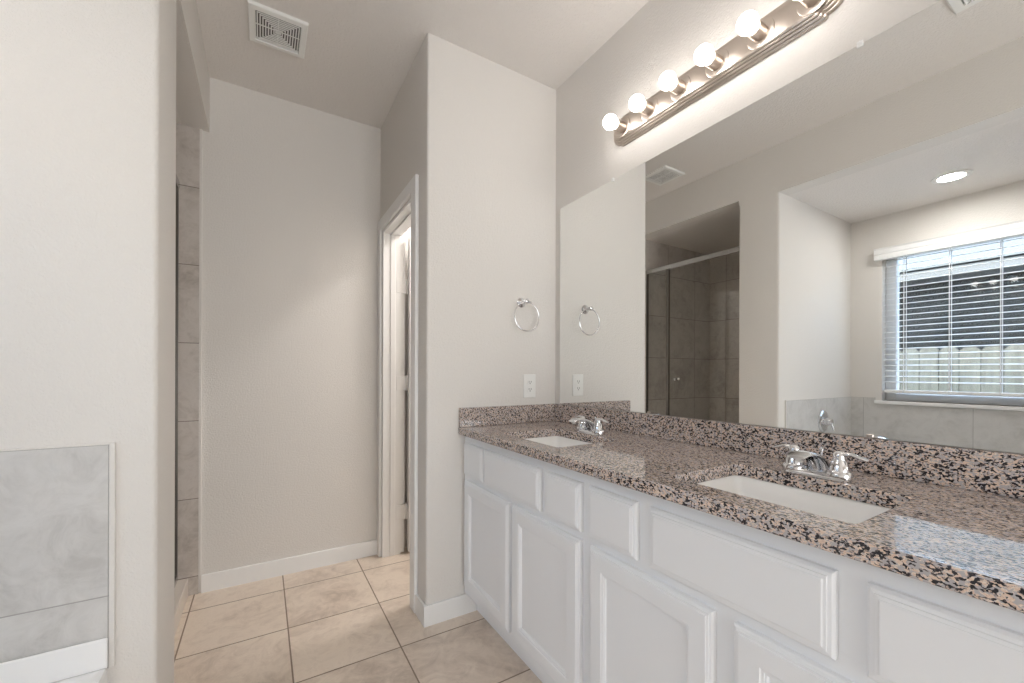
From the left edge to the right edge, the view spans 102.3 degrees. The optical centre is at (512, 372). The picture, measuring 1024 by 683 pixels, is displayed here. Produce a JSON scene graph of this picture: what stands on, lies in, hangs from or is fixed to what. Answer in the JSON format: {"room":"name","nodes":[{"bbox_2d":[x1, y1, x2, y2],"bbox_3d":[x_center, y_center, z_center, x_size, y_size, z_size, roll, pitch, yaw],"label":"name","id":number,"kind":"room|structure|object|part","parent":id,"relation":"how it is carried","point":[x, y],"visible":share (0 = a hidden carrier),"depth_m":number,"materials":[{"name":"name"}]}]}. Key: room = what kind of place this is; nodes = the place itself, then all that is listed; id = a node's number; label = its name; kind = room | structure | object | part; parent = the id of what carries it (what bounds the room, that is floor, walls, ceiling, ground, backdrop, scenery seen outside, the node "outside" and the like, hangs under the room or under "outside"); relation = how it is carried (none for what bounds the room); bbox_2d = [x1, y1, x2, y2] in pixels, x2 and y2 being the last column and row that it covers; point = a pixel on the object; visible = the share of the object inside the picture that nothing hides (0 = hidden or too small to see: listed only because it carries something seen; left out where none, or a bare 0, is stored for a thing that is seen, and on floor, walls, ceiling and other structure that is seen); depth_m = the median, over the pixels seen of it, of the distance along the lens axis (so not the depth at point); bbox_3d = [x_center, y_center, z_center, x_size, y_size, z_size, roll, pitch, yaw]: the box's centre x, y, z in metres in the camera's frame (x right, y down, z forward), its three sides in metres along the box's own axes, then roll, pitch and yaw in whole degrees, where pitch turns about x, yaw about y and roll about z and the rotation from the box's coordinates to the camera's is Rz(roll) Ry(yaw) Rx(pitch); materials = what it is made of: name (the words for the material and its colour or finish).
{"room":"bathroom","nodes":[
{"label":"bathroom","id":0,"kind":"room"},
{"bbox_2d":[0,0,175,682],"bbox_3d":[-1.528,-0.041,0.950,1.139,2.411,0.280,0,0,-31],"label":"wall partition","id":1,"kind":"structure","parent":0,"point":[88,87],"depth_m":1.07,"materials":[{"name":"white paint"}]},
{"bbox_2d":[0,445,108,680],"bbox_3d":[-1.102,0.476,0.154,1.044,0.580,1.524,0,0,-31],"label":"tile","id":2,"kind":"structure","parent":1,"relation":"attached to","point":[54,502],"depth_m":1.02,"materials":[{"name":"grey tile"}]},
{"bbox_2d":[0,442,115,667],"bbox_3d":[-1.450,0.472,0.739,1.056,0.586,0.162,0,0,-31],"label":"trim","id":3,"kind":"structure","parent":1,"relation":"attached to","point":[112,446],"depth_m":1.07,"materials":[{"name":"white paint"}]},
{"bbox_2d":[176,108,181,124],"bbox_3d":[-1.967,-1.323,1.474,1.124,0.080,1.078,0,0,-31],"label":"ceiling","id":4,"kind":"structure","parent":0,"point":[178,121],"depth_m":2.08,"materials":[{"name":"white paint"}]},
{"bbox_2d":[176,123,199,595],"bbox_3d":[-2.122,-0.060,1.891,1.098,2.447,0.009,0,0,-31],"label":"wall","id":5,"kind":"structure","parent":0,"point":[187,138],"depth_m":2.15,"materials":[{"name":"grey tile"}]},
{"bbox_2d":[176,0,209,131],"bbox_3d":[-0.470,-0.202,0.195,0.115,2.741,4.622,0,0,-31],"label":"wall","id":6,"kind":"structure","parent":0,"point":[192,73],"depth_m":1.82,"materials":[{"name":"white paint"}]},
{"bbox_2d":[198,77,410,592],"bbox_3d":[-0.379,-0.202,2.569,2.585,2.741,0.887,0,0,-31],"label":"wall","id":7,"kind":"structure","parent":0,"point":[291,191],"depth_m":2.38,"materials":[{"name":"white paint"}]},
{"bbox_2d":[198,129,202,575],"bbox_3d":[-1.648,-0.106,2.178,0.011,2.352,0.011,0,0,-31],"label":"trim","id":8,"kind":"structure","parent":7,"relation":"attached to","point":[201,131],"depth_m":2.17,"materials":[{"name":"white paint"}]},
{"bbox_2d":[201,539,376,592],"bbox_3d":[-1.250,1.119,2.420,0.922,0.094,0.013,0,0,-31],"label":"baseboard","id":9,"kind":"structure","parent":7,"relation":"attached to","point":[218,580],"depth_m":2.38,"materials":[{"name":"white paint"}]},
{"bbox_2d":[396,237,410,551],"bbox_3d":[-0.431,0.140,2.776,0.674,2.033,0.103,0,0,-31],"label":"door","id":10,"kind":"structure","parent":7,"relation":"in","point":[403,285],"depth_m":2.66,"materials":[{"name":"white paint"}]},
{"bbox_2d":[174,547,541,682],"bbox_3d":[0.964,1.223,-0.056,4.403,0.100,7.100,0,0,-31],"label":"floor","id":11,"kind":"structure","parent":0,"point":[352,621],"depth_m":1.82,"materials":[{"name":"beige tile"}]},
{"bbox_2d":[0,637,107,682],"bbox_3d":[-1.099,0.925,0.156,1.034,0.483,1.504,0,0,-31],"label":"bathtub","id":12,"kind":"object","parent":11,"relation":"on","point":[74,661],"visible":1,"depth_m":1.02,"materials":[{"name":"white ceramic"}]},
{"bbox_2d":[174,578,187,636],"bbox_3d":[-1.489,1.118,1.710,0.114,0.094,0.959,0,0,-31],"label":"shower curb","id":13,"kind":"object","parent":11,"relation":"on","point":[181,588],"visible":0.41,"depth_m":1.99,"materials":[{"name":"beige tile"}]},
{"bbox_2d":[174,175,179,587],"bbox_3d":[-1.483,0.043,1.712,0.072,2.056,0.958,0,0,-31],"label":"shower enclosure","id":14,"kind":"object","parent":13,"relation":"on","point":[177,179],"visible":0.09,"depth_m":2.12,"materials":[{"name":"clear glass"}]},
{"bbox_3d":[-1.728,0.048,2.116,0.020,1.992,0.010,0,0,-31],"label":"jamb rail","id":15,"kind":"part","parent":14,"relation":"part of","materials":[{"name":"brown metal"}]},
{"bbox_3d":[-1.480,-0.966,1.712,0.028,0.038,0.958,0,0,-31],"label":"rail","id":16,"kind":"part","parent":14,"relation":"part of","materials":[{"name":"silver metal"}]},
{"bbox_2d":[464,436,588,682],"bbox_3d":[0.223,0.735,1.759,0.565,0.872,0.888,0,0,-31],"label":"vanity cabinet","id":17,"kind":"object","parent":11,"relation":"on","point":[526,518],"visible":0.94,"depth_m":1.49,"materials":[{"name":"white paint"}]},
{"bbox_3d":[-0.178,0.411,1.898,0.021,0.151,0.195,0,0,-31],"label":"drawer","id":18,"kind":"part","parent":17,"relation":"part of","materials":[{"name":"white paint"}]},
{"bbox_3d":[-0.118,0.768,1.798,0.021,0.510,0.415,0,0,-31],"label":"door","id":19,"kind":"part","parent":17,"relation":"part of","materials":[{"name":"white paint"}]},
{"bbox_3d":[0.105,0.768,1.431,0.021,0.510,0.401,0,0,-31],"label":"door","id":20,"kind":"part","parent":17,"relation":"part of","materials":[{"name":"white paint"}]},
{"bbox_3d":[0.163,0.412,1.336,0.021,0.151,0.185,0,0,-31],"label":"drawer","id":21,"kind":"part","parent":17,"relation":"part of","materials":[{"name":"white paint"}]},
{"bbox_2d":[588,476,1023,682],"bbox_3d":[0.697,0.736,0.979,0.565,0.872,0.937,0,0,-31],"label":"vanity cabinet","id":22,"kind":"object","parent":11,"relation":"on","point":[678,593],"visible":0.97,"depth_m":0.81,"materials":[{"name":"white paint"}]},
{"bbox_3d":[0.277,0.412,1.149,0.021,0.151,0.184,0,0,-31],"label":"drawer","id":23,"kind":"part","parent":22,"relation":"part of","materials":[{"name":"white paint"}]},
{"bbox_3d":[0.332,0.769,1.056,0.021,0.510,0.392,0,0,-31],"label":"door","id":24,"kind":"part","parent":22,"relation":"part of","materials":[{"name":"white paint"}]},
{"bbox_2d":[458,421,1023,613],"bbox_3d":[0.464,0.282,1.354,0.583,0.034,1.834,0,0,-31],"label":"countertop","id":25,"kind":"structure","parent":22,"relation":"on","point":[970,543],"depth_m":0.84,"materials":[{"name":"multicoloured stone"}]},
{"bbox_2d":[459,404,554,426],"bbox_3d":[-0.006,0.217,2.130,0.581,0.092,0.020,0,0,-31],"label":"granite side splash","id":26,"kind":"object","parent":25,"relation":"on","point":[492,415],"visible":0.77,"depth_m":2.10,"materials":[{"name":"multicoloured stone"}]},
{"bbox_2d":[526,436,592,446],"bbox_3d":[0.183,0.367,1.703,0.352,0.136,0.448,0,0,-31],"label":"undermount sink","id":27,"kind":"object","parent":25,"relation":"in","point":[555,441],"visible":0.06,"depth_m":1.90,"materials":[{"name":"white ceramic"}]},
{"bbox_2d":[569,415,608,435],"bbox_3d":[0.332,0.229,1.798,0.167,0.072,0.169,0,0,9],"label":"faucet","id":28,"kind":"object","parent":25,"relation":"on","point":[585,426],"visible":1,"depth_m":1.75,"materials":[{"name":"silver metal"}]},
{"bbox_3d":[0.306,0.227,1.850,0.057,0.068,0.086,0,0,-31],"label":"handle","id":29,"kind":"part","parent":28,"relation":"part of","materials":[{"name":"silver metal"}]},
{"bbox_3d":[0.311,0.228,1.777,0.143,0.069,0.064,0,0,-31],"label":"spout","id":30,"kind":"part","parent":28,"relation":"part of","materials":[{"name":"silver metal"}]},
{"bbox_3d":[0.340,0.257,1.795,0.054,0.016,0.156,0,0,-31],"label":"plate","id":31,"kind":"part","parent":28,"relation":"part of","materials":[{"name":"silver metal"}]},
{"bbox_3d":[0.373,0.227,1.739,0.057,0.068,0.086,0,0,-31],"label":"handle","id":32,"kind":"part","parent":28,"relation":"part of","materials":[{"name":"silver metal"}]},
{"bbox_2d":[696,475,890,522],"bbox_3d":[0.628,0.369,0.966,0.354,0.136,0.440,0,0,-31],"label":"undermount sink","id":33,"kind":"object","parent":25,"relation":"in","point":[838,508],"visible":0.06,"depth_m":1.06,"materials":[{"name":"white ceramic"}]},
{"bbox_2d":[772,444,868,482],"bbox_3d":[0.775,0.230,1.067,0.167,0.072,0.169,0,0,9],"label":"faucet","id":34,"kind":"object","parent":25,"relation":"on","point":[817,465],"visible":1,"depth_m":1.03,"materials":[{"name":"silver metal"}]},
{"bbox_3d":[0.750,0.228,1.119,0.057,0.068,0.086,0,0,-31],"label":"handle","id":35,"kind":"part","parent":34,"relation":"part of","materials":[{"name":"silver metal"}]},
{"bbox_3d":[0.754,0.229,1.046,0.143,0.069,0.064,0,0,-31],"label":"spout","id":36,"kind":"part","parent":34,"relation":"part of","materials":[{"name":"silver metal"}]},
{"bbox_3d":[0.783,0.258,1.064,0.054,0.016,0.156,0,0,-31],"label":"plate","id":37,"kind":"part","parent":34,"relation":"part of","materials":[{"name":"silver metal"}]},
{"bbox_3d":[0.817,0.228,1.008,0.057,0.068,0.086,0,0,-31],"label":"handle","id":38,"kind":"part","parent":34,"relation":"part of","materials":[{"name":"silver metal"}]},
{"bbox_3d":[0.571,0.770,0.662,0.021,0.510,0.438,0,0,-31],"label":"door","id":39,"kind":"part","parent":22,"relation":"part of","materials":[{"name":"white paint"}]},
{"bbox_3d":[0.628,0.414,0.569,0.021,0.151,0.220,0,0,-31],"label":"drawer","id":40,"kind":"part","parent":22,"relation":"part of","materials":[{"name":"white paint"}]},
{"bbox_2d":[380,49,419,593],"bbox_3d":[-0.606,-0.203,2.364,0.115,2.741,0.772,0,0,-31],"label":"wall","id":41,"kind":"structure","parent":0,"point":[400,128],"depth_m":2.25,"materials":[{"name":"white paint"}]},
{"bbox_2d":[382,199,410,557],"bbox_3d":[-0.611,0.137,2.371,0.115,2.063,0.629,0,0,-31],"label":"trim","id":42,"kind":"structure","parent":41,"relation":"attached to","point":[392,234],"depth_m":2.62,"materials":[{"name":"white paint"}]},
{"bbox_2d":[377,174,418,612],"bbox_3d":[-0.601,0.102,2.366,0.163,2.133,0.764,0,0,-31],"label":"trim","id":43,"kind":"structure","parent":41,"relation":"attached to","point":[411,190],"depth_m":2.05,"materials":[{"name":"white paint"}]},
{"bbox_2d":[196,0,648,128],"bbox_3d":[0.918,-1.618,-0.252,3.700,0.100,7.022,0,0,-31],"label":"ceiling","id":44,"kind":"structure","parent":0,"point":[359,55],"depth_m":1.95,"materials":[{"name":"white paint"}]},
{"bbox_2d":[248,0,308,58],"bbox_3d":[-1.077,-1.566,1.896,0.231,0.016,0.236,0,0,-31],"label":"ceiling vent","id":45,"kind":"object","parent":44,"relation":"in","point":[270,27],"visible":1,"depth_m":1.88,"materials":[{"name":"white plastic"}]},
{"bbox_2d":[256,11,299,51],"bbox_3d":[-1.077,-1.565,1.896,0.174,0.010,0.174,0,0,-31],"label":"grille","id":46,"kind":"object","parent":45,"relation":"attached to","point":[272,30],"depth_m":1.90,"materials":[{"name":"white plastic"}]},
{"bbox_2d":[418,33,555,604],"bbox_3d":[0.280,-0.200,2.383,1.650,2.741,0.115,0,0,-31],"label":"wall","id":47,"kind":"structure","parent":0,"point":[487,129],"depth_m":2.02,"materials":[{"name":"white paint"}]},
{"bbox_2d":[415,594,476,627],"bbox_3d":[-0.323,1.122,2.013,0.268,0.094,0.129,0,0,-31],"label":"baseboard","id":48,"kind":"structure","parent":47,"relation":"attached to","point":[434,613],"depth_m":1.95,"materials":[{"name":"white paint"}]},
{"bbox_2d":[514,298,539,331],"bbox_3d":[0.067,-0.303,2.150,0.157,0.182,0.062,0,0,-31],"label":"towel ring","id":49,"kind":"object","parent":47,"relation":"attached to","point":[521,302],"visible":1,"depth_m":2.15,"materials":[{"name":"silver metal"}]},
{"bbox_2d":[523,374,535,397],"bbox_3d":[0.092,0.071,2.197,0.077,0.124,0.009,0,0,-31],"label":"wall outlet","id":50,"kind":"object","parent":47,"relation":"attached to","point":[529,380],"visible":1,"depth_m":2.19,"materials":[{"name":"white plastic"}]},
{"bbox_2d":[555,0,1019,453],"bbox_3d":[1.257,-0.196,0.724,0.115,2.741,3.735,0,0,-31],"label":"wall","id":51,"kind":"structure","parent":0,"point":[662,36],"depth_m":1.67,"materials":[{"name":"white paint"}]},
{"bbox_2d":[603,0,842,145],"bbox_3d":[0.648,-1.086,1.491,0.135,0.132,0.892,0,0,-31],"label":"vanity light","id":52,"kind":"object","parent":51,"relation":"attached to","point":[757,39],"visible":1,"depth_m":1.41,"materials":[{"name":"silver metal"}]},
{"bbox_3d":[0.426,-1.087,1.789,0.065,0.062,0.062,0,0,-31],"label":"bulb","id":53,"kind":"part","parent":52,"relation":"part of","materials":[{"name":"white glass"}]},
{"bbox_2d":[613,116,629,137],"bbox_3d":[0.470,-1.087,1.816,0.046,0.086,0.086,0,0,-31],"label":"socket","id":54,"kind":"object","parent":52,"relation":"attached to","point":[621,129],"depth_m":1.80,"materials":[{"name":"silver metal"}]},
{"bbox_3d":[0.502,-1.086,1.663,0.065,0.062,0.062,0,0,-31],"label":"bulb","id":55,"kind":"part","parent":52,"relation":"part of","materials":[{"name":"white glass"}]},
{"bbox_2d":[638,97,657,120],"bbox_3d":[0.547,-1.086,1.690,0.046,0.086,0.086,0,0,-31],"label":"socket","id":56,"kind":"object","parent":52,"relation":"attached to","point":[649,111],"depth_m":1.68,"materials":[{"name":"silver metal"}]},
{"bbox_3d":[0.579,-1.086,1.536,0.065,0.062,0.062,0,0,-31],"label":"bulb","id":57,"kind":"part","parent":52,"relation":"part of","materials":[{"name":"white glass"}]},
{"bbox_2d":[669,75,689,100],"bbox_3d":[0.623,-1.086,1.563,0.046,0.086,0.086,0,0,-31],"label":"socket","id":58,"kind":"object","parent":52,"relation":"attached to","point":[680,91],"depth_m":1.55,"materials":[{"name":"silver metal"}]},
{"bbox_3d":[0.656,-1.086,1.410,0.065,0.062,0.062,0,0,-31],"label":"bulb","id":59,"kind":"part","parent":52,"relation":"part of","materials":[{"name":"white glass"}]},
{"bbox_2d":[704,48,728,77],"bbox_3d":[0.700,-1.086,1.437,0.046,0.086,0.086,0,0,-31],"label":"socket","id":60,"kind":"object","parent":52,"relation":"attached to","point":[718,66],"depth_m":1.43,"materials":[{"name":"silver metal"}]},
{"bbox_3d":[0.733,-1.086,1.283,0.065,0.062,0.062,0,0,-31],"label":"bulb","id":61,"kind":"part","parent":52,"relation":"part of","materials":[{"name":"white glass"}]},
{"bbox_2d":[747,17,774,49],"bbox_3d":[0.777,-1.085,1.310,0.046,0.086,0.086,0,0,-31],"label":"socket","id":62,"kind":"object","parent":52,"relation":"attached to","point":[763,37],"depth_m":1.30,"materials":[{"name":"silver metal"}]},
{"bbox_2d":[797,0,825,15],"bbox_3d":[0.854,-1.085,1.184,0.046,0.086,0.086,0,0,-31],"label":"socket","id":63,"kind":"object","parent":52,"relation":"attached to","point":[804,7],"depth_m":1.19,"materials":[{"name":"silver metal"}]},
{"bbox_2d":[555,404,1023,498],"bbox_3d":[0.710,0.220,1.491,0.020,0.092,1.813,0,0,-31],"label":"backsplash","id":64,"kind":"structure","parent":51,"relation":"attached to","point":[985,471],"depth_m":1.11,"materials":[{"name":"multicoloured stone"}]},
{"bbox_2d":[560,0,1023,453],"bbox_3d":[0.718,-0.364,1.491,0.012,1.072,1.766,0,0,-31],"label":"wall mirror","id":65,"kind":"object","parent":51,"relation":"attached to","point":[841,251],"visible":1,"depth_m":1.16,"materials":[{"name":"clear mirror"}]}
]}

